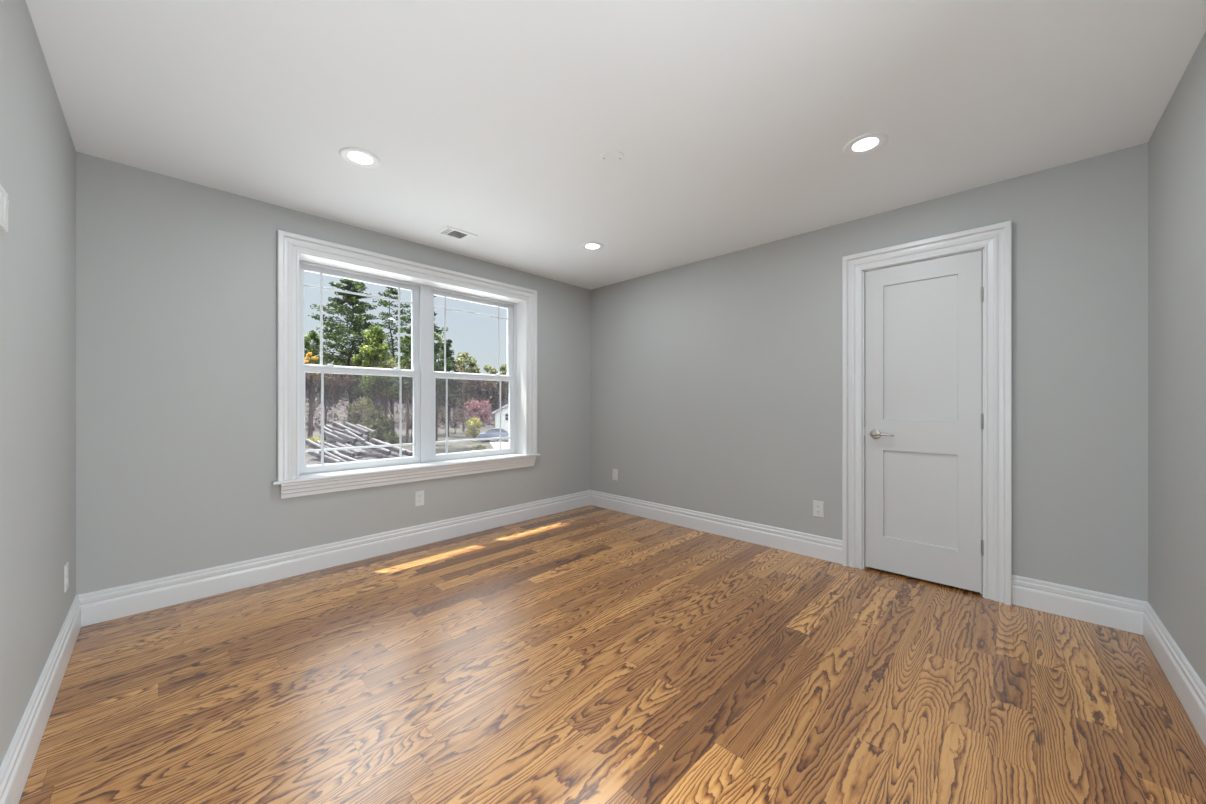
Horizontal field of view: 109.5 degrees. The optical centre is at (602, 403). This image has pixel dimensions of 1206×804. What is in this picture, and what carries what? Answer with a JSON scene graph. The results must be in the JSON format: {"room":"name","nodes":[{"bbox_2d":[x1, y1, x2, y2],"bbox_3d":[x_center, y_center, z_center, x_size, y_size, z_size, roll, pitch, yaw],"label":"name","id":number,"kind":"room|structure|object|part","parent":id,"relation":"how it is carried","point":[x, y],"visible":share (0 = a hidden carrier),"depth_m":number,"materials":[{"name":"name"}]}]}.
{"room":"empty bedroom","nodes":[
{"label":"empty bedroom","id":0,"kind":"room"},
{"bbox_2d":[0,0,75,765],"bbox_3d":[-1.280,-0.022,0.733,4.060,2.540,0.120,0,0,44],"label":"wall","id":1,"kind":"structure","parent":0,"point":[38,152],"depth_m":1.44,"materials":[{"name":"grey paint"}]},
{"bbox_2d":[0,184,8,233],"bbox_3d":[-1.618,-0.528,1.148,0.116,0.115,0.010,0,0,44],"label":"switch plate","id":2,"kind":"object","parent":1,"relation":"attached to","point":[4,202],"visible":1,"depth_m":1.15,"materials":[{"name":"white plastic"}]},
{"bbox_2d":[0,595,80,803],"bbox_3d":[-1.643,1.064,1.178,2.920,0.165,0.018,0,0,44],"label":"baseboard","id":3,"kind":"structure","parent":1,"relation":"attached to","point":[15,768],"depth_m":1.42,"materials":[{"name":"white paint"}]},
{"bbox_2d":[64,562,68,591],"bbox_3d":[-2.447,0.791,1.946,0.073,0.119,0.008,0,0,44],"label":"wall outlet","id":4,"kind":"object","parent":1,"relation":"attached to","point":[66,567],"visible":1,"depth_m":1.93,"materials":[{"name":"white plastic"}]},
{"bbox_2d":[76,151,590,594],"bbox_3d":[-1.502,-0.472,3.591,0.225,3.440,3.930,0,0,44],"label":"wall","id":5,"kind":"structure","parent":0,"point":[176,279],"depth_m":2.52,"materials":[{"name":"grey paint"}]},
{"bbox_2d":[78,490,590,626],"bbox_3d":[-1.414,1.064,3.507,0.018,0.165,3.690,0,0,44],"label":"baseboard","id":6,"kind":"structure","parent":5,"relation":"attached to","point":[99,606],"depth_m":2.82,"materials":[{"name":"white paint"}]},
{"bbox_2d":[299,260,430,474],"bbox_3d":[-1.838,-0.252,3.337,0.082,1.510,0.967,0,0,44],"label":"window","id":7,"kind":"structure","parent":5,"relation":"in","point":[420,371],"depth_m":3.43,"materials":[{"name":"white plastic"}]},
{"bbox_3d":[-1.842,-0.265,3.293,0.006,0.006,0.826,0,0,44],"label":"finger rail","id":8,"kind":"part","parent":7,"relation":"part of","materials":[{"name":"white plastic"}]},
{"bbox_3d":[-1.878,-0.608,3.328,0.030,0.768,0.864,0,0,44],"label":"sash","id":9,"kind":"part","parent":7,"relation":"part of","materials":[{"name":"white plastic"}]},
{"bbox_3d":[-1.855,0.112,3.305,0.030,0.764,0.864,0,0,44],"label":"sash","id":10,"kind":"part","parent":7,"relation":"part of","materials":[{"name":"white plastic"}]},
{"bbox_2d":[272,453,540,498],"bbox_3d":[-1.440,0.562,3.563,0.213,0.118,2.135,0,0,44],"label":"trim","id":11,"kind":"structure","parent":5,"relation":"attached to","point":[318,483],"depth_m":3.29,"materials":[{"name":"white paint"}]},
{"bbox_2d":[277,230,536,480],"bbox_3d":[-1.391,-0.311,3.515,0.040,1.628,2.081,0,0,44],"label":"trim","id":12,"kind":"structure","parent":5,"relation":"attached to","point":[290,245],"depth_m":2.86,"materials":[{"name":"white paint"}]},
{"bbox_2d":[415,491,423,506],"bbox_3d":[-1.481,0.768,3.444,0.008,0.119,0.073,0,0,44],"label":"wall outlet","id":13,"kind":"object","parent":5,"relation":"attached to","point":[419,495],"visible":1,"depth_m":3.44,"materials":[{"name":"white plastic"}]},
{"bbox_2d":[431,287,515,461],"bbox_3d":[-1.218,-0.252,3.989,0.072,1.510,0.922,0,0,44],"label":"window","id":14,"kind":"structure","parent":5,"relation":"in","point":[511,307],"depth_m":3.98,"materials":[{"name":"white plastic"}]},
{"bbox_3d":[-1.185,-0.265,3.975,0.006,0.006,0.826,0,0,44],"label":"finger rail","id":15,"kind":"part","parent":14,"relation":"part of","materials":[{"name":"white plastic"}]},
{"bbox_3d":[-1.221,-0.608,4.009,0.030,0.768,0.864,0,0,44],"label":"sash","id":16,"kind":"part","parent":14,"relation":"part of","materials":[{"name":"white plastic"}]},
{"bbox_3d":[-1.198,0.112,3.987,0.030,0.764,0.864,0,0,44],"label":"sash","id":17,"kind":"part","parent":14,"relation":"part of","materials":[{"name":"white plastic"}]},
{"bbox_2d":[344,444,370,452],"bbox_3d":[-19.240,3.669,33.381,2.568,0.962,0.310,0,0,20],"label":"concrete beam","id":18,"kind":"structure","parent":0,"point":[348,445],"depth_m":33.46,"materials":[{"name":"grey concrete"}]},
{"bbox_2d":[19,505,1205,803],"bbox_3d":[0.040,1.148,2.190,3.980,0.001,3.850,0,0,44],"label":"floor","id":19,"kind":"structure","parent":0,"point":[590,654],"depth_m":1.68,"materials":[{"name":"brown wood"}]},
{"bbox_2d":[26,0,1205,289],"bbox_3d":[0.042,-1.342,2.105,4.060,0.100,3.930,0,0,44],"label":"ceiling","id":20,"kind":"structure","parent":0,"point":[731,122],"depth_m":1.84,"materials":[{"name":"white paint"}]},
{"bbox_2d":[339,147,380,168],"bbox_3d":[-1.276,-1.289,2.243,0.192,0.006,0.192,0,0,44],"label":"recessed light","id":21,"kind":"object","parent":20,"relation":"in","point":[358,157],"visible":1,"depth_m":2.23,"materials":[{"name":"white paint"}]},
{"bbox_2d":[436,225,477,241],"bbox_3d":[-1.111,-1.287,3.247,0.176,0.009,0.256,0,0,44],"label":"ceiling vent","id":22,"kind":"object","parent":20,"relation":"in","point":[448,231],"visible":1,"depth_m":3.24,"materials":[{"name":"white metal"}]},
{"bbox_2d":[581,242,603,250],"bbox_3d":[-0.087,-1.289,3.502,0.192,0.006,0.192,0,0,44],"label":"recessed light","id":23,"kind":"object","parent":20,"relation":"in","point":[590,246],"visible":1,"depth_m":3.50,"materials":[{"name":"white paint"}]},
{"bbox_2d":[600,150,623,164],"bbox_3d":[0.048,-1.287,2.234,0.124,0.010,0.124,0,0,44],"label":"cover plate","id":24,"kind":"object","parent":20,"relation":"attached to","point":[611,157],"visible":1,"depth_m":2.23,"materials":[{"name":"white paint"}]},
{"bbox_2d":[843,132,887,155],"bbox_3d":[1.307,-1.289,2.124,0.192,0.006,0.192,0,0,44],"label":"recessed light","id":25,"kind":"object","parent":20,"relation":"in","point":[864,144],"visible":1,"depth_m":2.12,"materials":[{"name":"white paint"}]},
{"bbox_2d":[591,143,1147,601],"bbox_3d":[1.363,-0.022,3.477,4.060,2.540,0.120,0,0,44],"label":"wall","id":26,"kind":"structure","parent":0,"point":[716,382],"depth_m":3.08,"materials":[{"name":"grey paint"}]},
{"bbox_2d":[613,469,617,480],"bbox_3d":[0.129,0.765,4.577,0.073,0.119,0.008,0,0,44],"label":"wall outlet","id":27,"kind":"object","parent":26,"relation":"attached to","point":[615,471],"visible":1,"depth_m":4.57,"materials":[{"name":"white plastic"}]},
{"bbox_2d":[813,500,823,517],"bbox_3d":[1.597,0.783,3.162,0.073,0.119,0.008,0,0,44],"label":"wall outlet","id":28,"kind":"object","parent":26,"relation":"attached to","point":[818,506],"visible":1,"depth_m":3.16,"materials":[{"name":"white plastic"}]},
{"bbox_2d":[591,490,1145,634],"bbox_3d":[1.272,1.064,3.469,3.940,0.165,0.018,0,0,44],"label":"baseboard","id":29,"kind":"structure","parent":26,"relation":"attached to","point":[1099,608],"depth_m":3.11,"materials":[{"name":"white paint"}]},
{"bbox_2d":[864,250,983,592],"bbox_3d":[2.033,0.107,2.741,0.618,2.043,0.090,0,0,44],"label":"door","id":30,"kind":"structure","parent":26,"relation":"in","point":[924,418],"depth_m":2.73,"materials":[{"name":"grey paint"}]},
{"bbox_3d":[1.871,0.208,2.851,0.127,0.027,0.024,0,0,44],"label":"lever","id":31,"kind":"part","parent":30,"relation":"part of","materials":[{"name":"silver metal"}]},
{"bbox_2d":[842,220,1011,605],"bbox_3d":[2.062,0.054,2.776,0.867,2.188,0.160,0,0,44],"label":"trim","id":32,"kind":"structure","parent":26,"relation":"attached to","point":[994,240],"depth_m":2.53,"materials":[{"name":"white paint"}]},
{"bbox_2d":[1148,31,1205,685],"bbox_3d":[1.461,-0.022,0.738,0.120,2.540,3.690,0,0,44],"label":"wall","id":33,"kind":"structure","parent":0,"point":[1177,144],"depth_m":1.72,"materials":[{"name":"grey paint"}]},
{"bbox_2d":[1143,602,1205,746],"bbox_3d":[1.411,1.064,0.786,0.018,0.165,3.690,0,0,44],"label":"baseboard","id":34,"kind":"structure","parent":33,"relation":"attached to","point":[1187,685],"depth_m":1.68,"materials":[{"name":"white paint"}]},
{"label":"outside","id":35,"kind":"structure","parent":0,"visible":0},
{"bbox_2d":[305,427,508,465],"bbox_3d":[-7.786,4.323,51.230,151.873,0.050,209.802,0,0,44],"label":"ground","id":36,"kind":"structure","parent":35,"point":[464,446],"depth_m":48.77,"materials":[{"name":"grey concrete"}]},
{"bbox_2d":[304,352,318,437],"bbox_3d":[-30.873,-0.541,45.002,1.264,9.786,1.332,0,0,13],"label":"broadleaf tree","id":37,"kind":"object","parent":36,"relation":"on","point":[313,387],"visible":0.61,"depth_m":44.93,"materials":[{"name":"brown plant"}]},
{"bbox_2d":[304,330,319,438],"bbox_3d":[-33.785,-2.050,49.090,2.484,12.807,2.475,0,0,44],"label":"broadleaf tree","id":38,"kind":"object","parent":36,"relation":"on","point":[313,335],"visible":0.53,"depth_m":48.92,"materials":[{"name":"green plant"}]},
{"bbox_2d":[307,436,324,446],"bbox_3d":[-28.688,3.825,42.551,1.861,1.110,1.847,0,0,44],"label":"shrub","id":39,"kind":"object","parent":36,"relation":"on","point":[313,439],"visible":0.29,"depth_m":42.13,"materials":[{"name":"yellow plant"}]},
{"bbox_2d":[308,449,340,462],"bbox_3d":[-20.647,3.986,31.585,3.280,1.120,0.301,0,0,22],"label":"concrete beam","id":40,"kind":"structure","parent":36,"relation":"on","point":[328,459],"depth_m":31.36,"materials":[{"name":"grey concrete"}]},
{"bbox_2d":[305,372,356,441],"bbox_3d":[-29.779,0.091,46.223,5.369,8.520,5.908,0,0,4],"label":"broadleaf tree","id":41,"kind":"object","parent":36,"relation":"on","point":[342,381],"visible":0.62,"depth_m":45.48,"materials":[{"name":"green plant"}]},
{"bbox_2d":[319,451,346,461],"bbox_3d":[-19.613,4.116,31.396,3.136,1.385,0.324,0,0,16],"label":"concrete beam","id":42,"kind":"structure","parent":36,"relation":"on","point":[326,453],"depth_m":31.38,"materials":[{"name":"grey concrete"}]},
{"bbox_2d":[305,456,360,462],"bbox_3d":[-21.143,4.144,33.507,4.175,0.408,4.131,0,0,44],"label":"rubble heap","id":43,"kind":"object","parent":36,"relation":"on","point":[312,459],"visible":0.14,"depth_m":32.02,"materials":[{"name":"grey stone"}]},
{"bbox_2d":[305,439,328,451],"bbox_3d":[-22.510,3.380,33.569,2.811,1.108,0.325,0,0,24],"label":"concrete beam","id":44,"kind":"structure","parent":43,"relation":"on","point":[308,442],"depth_m":33.59,"materials":[{"name":"grey concrete"}]},
{"bbox_2d":[316,440,338,453],"bbox_3d":[-21.591,3.517,33.365,2.729,1.141,0.324,0,0,28],"label":"concrete beam","id":45,"kind":"structure","parent":43,"relation":"on","point":[318,441],"depth_m":33.18,"materials":[{"name":"grey concrete"}]},
{"bbox_2d":[320,442,354,457],"bbox_3d":[-20.678,3.569,33.192,3.345,1.163,0.311,0,0,18],"label":"concrete beam","id":46,"kind":"structure","parent":43,"relation":"on","point":[345,452],"depth_m":32.84,"materials":[{"name":"grey concrete"}]},
{"bbox_2d":[335,442,360,455],"bbox_3d":[-19.899,3.571,33.195,2.696,0.990,0.324,0,0,23],"label":"concrete beam","id":47,"kind":"structure","parent":43,"relation":"on","point":[356,453],"depth_m":32.89,"materials":[{"name":"grey concrete"}]},
{"bbox_2d":[319,430,349,443],"bbox_3d":[-23.426,2.962,37.193,3.203,1.325,0.319,0,0,18],"label":"concrete beam","id":48,"kind":"structure","parent":36,"relation":"on","point":[327,434],"depth_m":37.01,"materials":[{"name":"grey concrete"}]},
{"bbox_2d":[332,430,356,442],"bbox_3d":[-22.450,2.855,36.995,3.120,0.962,0.321,0,0,26],"label":"concrete beam","id":49,"kind":"structure","parent":36,"relation":"on","point":[339,434],"depth_m":36.75,"materials":[{"name":"grey concrete"}]},
{"bbox_2d":[318,439,371,451],"bbox_3d":[-24.043,3.624,39.749,5.138,1.447,5.333,0,0,44],"label":"rubble heap","id":50,"kind":"object","parent":36,"relation":"on","point":[331,441],"visible":0.12,"depth_m":38.83,"materials":[{"name":"grey concrete"}]},
{"bbox_2d":[318,424,331,432],"bbox_3d":[-24.772,2.531,38.569,3.080,1.282,0.314,0,0,27],"label":"concrete beam","id":51,"kind":"structure","parent":50,"relation":"on","point":[319,425],"depth_m":38.64,"materials":[{"name":"grey concrete"}]},
{"bbox_2d":[325,425,343,433],"bbox_3d":[-23.973,2.438,38.576,3.228,0.997,0.323,0,0,22],"label":"concrete beam","id":52,"kind":"structure","parent":50,"relation":"on","point":[332,428],"depth_m":38.57,"materials":[{"name":"grey concrete"}]},
{"bbox_2d":[332,421,362,437],"bbox_3d":[-23.013,2.338,38.379,3.343,1.410,0.308,0,0,17],"label":"concrete beam","id":53,"kind":"structure","parent":50,"relation":"on","point":[335,424],"depth_m":38.34,"materials":[{"name":"grey concrete"}]},
{"bbox_2d":[344,422,368,434],"bbox_3d":[-22.208,2.246,38.388,2.964,1.145,0.314,0,0,23],"label":"concrete beam","id":54,"kind":"structure","parent":50,"relation":"on","point":[356,428],"depth_m":38.20,"materials":[{"name":"grey concrete"}]},
{"bbox_2d":[355,424,375,434],"bbox_3d":[-21.515,2.347,38.589,2.579,0.949,0.316,0,0,27],"label":"concrete beam","id":55,"kind":"structure","parent":50,"relation":"on","point":[372,432],"depth_m":38.23,"materials":[{"name":"grey concrete"}]},
{"bbox_2d":[333,452,358,461],"bbox_3d":[-18.760,4.109,31.376,3.236,0.991,0.319,0,0,25],"label":"concrete beam","id":56,"kind":"structure","parent":36,"relation":"on","point":[347,458],"depth_m":31.37,"materials":[{"name":"grey concrete"}]},
{"bbox_2d":[306,278,399,422],"bbox_3d":[-31.805,-5.712,53.983,12.278,20.127,12.325,0,0,40],"label":"pine tree","id":57,"kind":"object","parent":36,"relation":"on","point":[360,308],"visible":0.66,"depth_m":53.00,"materials":[{"name":"green plant"}]},
{"bbox_2d":[343,429,365,443],"bbox_3d":[-21.562,2.860,36.982,2.712,1.238,0.316,0,0,26],"label":"concrete beam","id":58,"kind":"structure","parent":36,"relation":"on","point":[347,432],"depth_m":36.82,"materials":[{"name":"grey concrete"}]},
{"bbox_2d":[344,396,393,441],"bbox_3d":[-26.280,1.751,47.749,4.660,5.214,4.760,0,0,-4],"label":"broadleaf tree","id":59,"kind":"object","parent":36,"relation":"on","point":[363,403],"visible":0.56,"depth_m":46.69,"materials":[{"name":"green plant"}]},
{"bbox_2d":[355,449,382,457],"bbox_3d":[-18.318,3.932,32.988,2.896,0.910,0.304,0,0,17],"label":"concrete beam","id":60,"kind":"structure","parent":36,"relation":"on","point":[364,454],"depth_m":32.77,"materials":[{"name":"grey concrete"}]},
{"bbox_2d":[351,325,390,437],"bbox_3d":[-26.299,-2.347,48.901,3.828,13.403,4.581,0,0,33],"label":"broadleaf tree","id":61,"kind":"object","parent":36,"relation":"on","point":[375,337],"visible":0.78,"depth_m":48.27,"materials":[{"name":"green plant"}]},
{"bbox_2d":[367,417,391,441],"bbox_3d":[-23.480,2.845,44.487,2.512,3.031,2.666,0,0,-8],"label":"shrub","id":62,"kind":"object","parent":36,"relation":"on","point":[384,425],"visible":0.88,"depth_m":44.21,"materials":[{"name":"green plant"}]},
{"bbox_2d":[358,367,402,441],"bbox_3d":[-23.974,0.208,45.757,4.471,8.286,4.632,0,0,-8],"label":"broadleaf tree","id":63,"kind":"object","parent":36,"relation":"on","point":[370,384],"visible":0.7,"depth_m":45.54,"materials":[{"name":"green plant"}]},
{"bbox_2d":[352,286,410,431],"bbox_3d":[-28.592,-6.055,58.531,8.942,20.824,8.373,0,0,-4],"label":"pine tree","id":64,"kind":"object","parent":36,"relation":"on","point":[393,291],"visible":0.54,"depth_m":57.68,"materials":[{"name":"green plant"}]},
{"bbox_2d":[355,452,408,460],"bbox_3d":[-17.469,4.105,34.055,4.577,0.485,4.482,0,0,44],"label":"rubble heap","id":65,"kind":"object","parent":36,"relation":"on","point":[393,454],"visible":0.35,"depth_m":33.06,"materials":[{"name":"grey stone"}]},
{"bbox_2d":[364,441,390,455],"bbox_3d":[-17.258,3.429,32.572,2.730,0.961,0.325,0,0,25],"label":"concrete beam","id":66,"kind":"structure","parent":65,"relation":"on","point":[384,451],"depth_m":32.27,"materials":[{"name":"grey concrete"}]},
{"bbox_2d":[370,438,406,454],"bbox_3d":[-16.511,3.297,32.774,3.380,1.173,0.324,0,0,20],"label":"concrete beam","id":67,"kind":"structure","parent":65,"relation":"on","point":[373,441],"depth_m":32.58,"materials":[{"name":"grey concrete"}]},
{"bbox_2d":[369,358,397,418],"bbox_3d":[-26.680,-0.676,52.067,4.411,10.054,3.720,0,0,-20],"label":"broadleaf tree","id":68,"kind":"object","parent":36,"relation":"on","point":[394,365],"visible":0.12,"depth_m":51.78,"materials":[{"name":"green plant"}]},
{"bbox_2d":[383,431,399,443],"bbox_3d":[-20.919,3.538,42.501,1.450,1.666,1.606,0,0,44],"label":"shrub","id":69,"kind":"object","parent":36,"relation":"on","point":[393,434],"visible":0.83,"depth_m":42.29,"materials":[{"name":"green plant"}]},
{"bbox_2d":[385,442,412,456],"bbox_3d":[-15.939,3.568,33.177,3.034,0.985,0.315,0,0,25],"label":"concrete beam","id":70,"kind":"structure","parent":36,"relation":"on","point":[408,453],"depth_m":32.57,"materials":[{"name":"grey concrete"}]},
{"bbox_2d":[397,336,411,442],"bbox_3d":[-20.733,-1.408,45.026,2.146,11.521,1.736,0,0,12],"label":"broadleaf tree","id":71,"kind":"object","parent":36,"relation":"on","point":[407,395],"visible":0.3,"depth_m":44.91,"materials":[{"name":"green plant"}]},
{"bbox_2d":[405,408,412,442],"bbox_3d":[-20.724,2.360,45.963,1.486,3.980,1.462,0,0,0],"label":"broadleaf tree","id":72,"kind":"object","parent":36,"relation":"on","point":[411,424],"visible":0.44,"depth_m":45.92,"materials":[{"name":"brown plant"}]},
{"bbox_2d":[388,295,455,395],"bbox_3d":[-16.879,-3.102,40.090,5.387,14.923,5.876,0,0,6],"label":"pine tree","id":73,"kind":"object","parent":36,"relation":"on","point":[437,346],"visible":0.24,"depth_m":39.40,"materials":[{"name":"green plant"}]},
{"bbox_2d":[434,338,443,440],"bbox_3d":[-19.649,-1.963,50.011,2.217,12.637,2.269,0,0,44],"label":"broadleaf tree","id":74,"kind":"object","parent":36,"relation":"on","point":[439,339],"visible":0.14,"depth_m":49.95,"materials":[{"name":"green plant"}]},
{"bbox_2d":[437,339,464,436],"bbox_3d":[-20.560,-2.029,56.081,4.633,12.783,3.736,0,0,-20],"label":"pine tree","id":75,"kind":"object","parent":36,"relation":"on","point":[449,352],"visible":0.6,"depth_m":55.80,"materials":[{"name":"green plant"}]},
{"bbox_2d":[438,394,479,432],"bbox_3d":[-21.683,1.329,62.080,7.130,6.070,5.883,0,0,-10],"label":"shrub","id":76,"kind":"object","parent":36,"relation":"on","point":[440,408],"visible":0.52,"depth_m":61.26,"materials":[{"name":"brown plant"}]},
{"bbox_2d":[460,379,469,431],"bbox_3d":[-21.602,0.248,66.000,0.320,8.200,2.200,0,0,44],"label":"utility pole","id":77,"kind":"object","parent":36,"relation":"on","point":[463,426],"visible":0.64,"depth_m":65.89,"materials":[{"name":"brown wood"}]},
{"bbox_2d":[465,417,482,436],"bbox_3d":[-15.081,2.944,49.893,2.092,2.824,2.006,0,0,-26],"label":"shrub","id":78,"kind":"object","parent":36,"relation":"on","point":[475,421],"visible":0.98,"depth_m":49.74,"materials":[{"name":"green plant"}]},
{"bbox_2d":[469,444,486,450],"bbox_3d":[-10.530,3.910,35.917,1.428,0.990,1.466,0,0,44],"label":"shrub","id":79,"kind":"object","parent":36,"relation":"on","point":[480,445],"visible":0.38,"depth_m":35.79,"materials":[{"name":"green plant"}]},
{"bbox_2d":[465,399,491,438],"bbox_3d":[-15.148,1.929,51.881,3.252,4.844,3.001,0,0,44],"label":"broadleaf tree","id":80,"kind":"object","parent":36,"relation":"on","point":[485,407],"visible":0.85,"depth_m":51.55,"materials":[{"name":"pink plant"}]},
{"bbox_2d":[479,428,508,441],"bbox_3d":[-11.957,3.568,49.000,4.400,1.500,1.860,0,0,-14],"label":"car","id":81,"kind":"object","parent":36,"relation":"on","point":[492,432],"visible":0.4,"depth_m":48.09,"materials":[{"name":"blue paint"}]},
{"bbox_2d":[489,440,508,448],"bbox_3d":[-6.646,4.383,39.517,6.165,0.130,24.268,0,0,-19],"label":"driveway","id":82,"kind":"structure","parent":36,"relation":"on","point":[496,444],"depth_m":44.89,"materials":[{"name":"concrete"}]},
{"bbox_2d":[492,404,508,431],"bbox_3d":[-11.741,1.803,65.971,8.000,5.090,8.700,0,0,7],"label":"house","id":83,"kind":"structure","parent":36,"relation":"on","point":[505,409],"depth_m":62.27,"materials":[{"name":"white"}]},
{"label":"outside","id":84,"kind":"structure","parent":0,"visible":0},
{"bbox_2d":[305,389,507,431],"bbox_3d":[-39.564,-0.118,106.319,135.925,9.131,211.840,0,0,44],"label":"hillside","id":85,"kind":"structure","parent":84,"point":[342,410],"depth_m":76.45,"materials":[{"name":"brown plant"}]},
{"bbox_2d":[304,357,328,394],"bbox_3d":[-57.532,-3.436,84.585,9.399,13.201,8.756,0,0,44],"label":"broadleaf tree","id":86,"kind":"object","parent":85,"relation":"on","point":[317,388],"visible":0.03,"depth_m":83.21,"materials":[{"name":"green plant"}]},
{"bbox_2d":[323,352,356,391],"bbox_3d":[-54.215,-4.030,88.056,11.106,14.391,11.122,0,0,44],"label":"broadleaf tree","id":87,"kind":"object","parent":85,"relation":"on","point":[347,352],"visible":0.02,"depth_m":86.76,"materials":[{"name":"green plant"}]},
{"bbox_2d":[344,363,390,399],"bbox_3d":[-46.715,-3.522,83.957,7.636,13.370,8.718,0,0,44],"label":"broadleaf tree","id":88,"kind":"object","parent":85,"relation":"on","point":[384,363],"visible":0.03,"depth_m":81.80,"materials":[{"name":"green plant"}]},
{"bbox_2d":[305,391,508,431],"bbox_3d":[-32.905,-0.247,103.501,100.132,10.127,133.588,0,0,44],"label":"undergrowth","id":89,"kind":"object","parent":85,"relation":"on","point":[306,400],"visible":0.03,"depth_m":73.56,"materials":[{"name":"plant"}]},
{"bbox_2d":[402,364,412,401],"bbox_3d":[-37.425,-3.242,85.522,8.540,12.811,9.422,0,0,44],"label":"broadleaf tree","id":90,"kind":"object","parent":85,"relation":"on","point":[411,397],"visible":0.06,"depth_m":84.39,"materials":[{"name":"green plant"}]},
{"bbox_2d":[437,357,464,400],"bbox_3d":[-31.911,-3.355,88.254,9.207,13.036,9.650,0,0,44],"label":"broadleaf tree","id":91,"kind":"object","parent":85,"relation":"on","point":[457,367],"visible":0.11,"depth_m":87.65,"materials":[{"name":"green plant"}]},
{"bbox_2d":[455,352,479,395],"bbox_3d":[-30.341,-4.209,94.889,7.019,14.751,7.063,0,0,44],"label":"broadleaf tree","id":92,"kind":"object","parent":85,"relation":"on","point":[462,359],"visible":0.45,"depth_m":93.81,"materials":[{"name":"green plant"}]},
{"bbox_2d":[455,372,489,407],"bbox_3d":[-25.229,-1.615,85.820,7.166,9.549,7.636,0,0,44],"label":"broadleaf tree","id":93,"kind":"object","parent":85,"relation":"on","point":[480,390],"visible":0.57,"depth_m":85.06,"materials":[{"name":"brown plant"}]},
{"bbox_2d":[475,364,499,395],"bbox_3d":[-26.557,-2.961,97.770,6.516,12.249,6.258,0,0,44],"label":"broadleaf tree","id":94,"kind":"object","parent":85,"relation":"on","point":[488,367],"visible":0.12,"depth_m":97.90,"materials":[{"name":"green plant"}]},
{"bbox_2d":[484,373,508,408],"bbox_3d":[-20.659,-1.466,86.005,7.234,9.251,6.932,0,0,44],"label":"broadleaf tree","id":95,"kind":"object","parent":85,"relation":"on","point":[493,388],"visible":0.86,"depth_m":83.86,"materials":[{"name":"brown plant"}]},
{"bbox_2d":[496,362,508,404],"bbox_3d":[-20.294,-2.913,91.721,6.612,12.152,6.706,0,0,44],"label":"broadleaf tree","id":96,"kind":"object","parent":85,"relation":"on","point":[503,368],"visible":0.12,"depth_m":91.15,"materials":[{"name":"green plant"}]}
]}

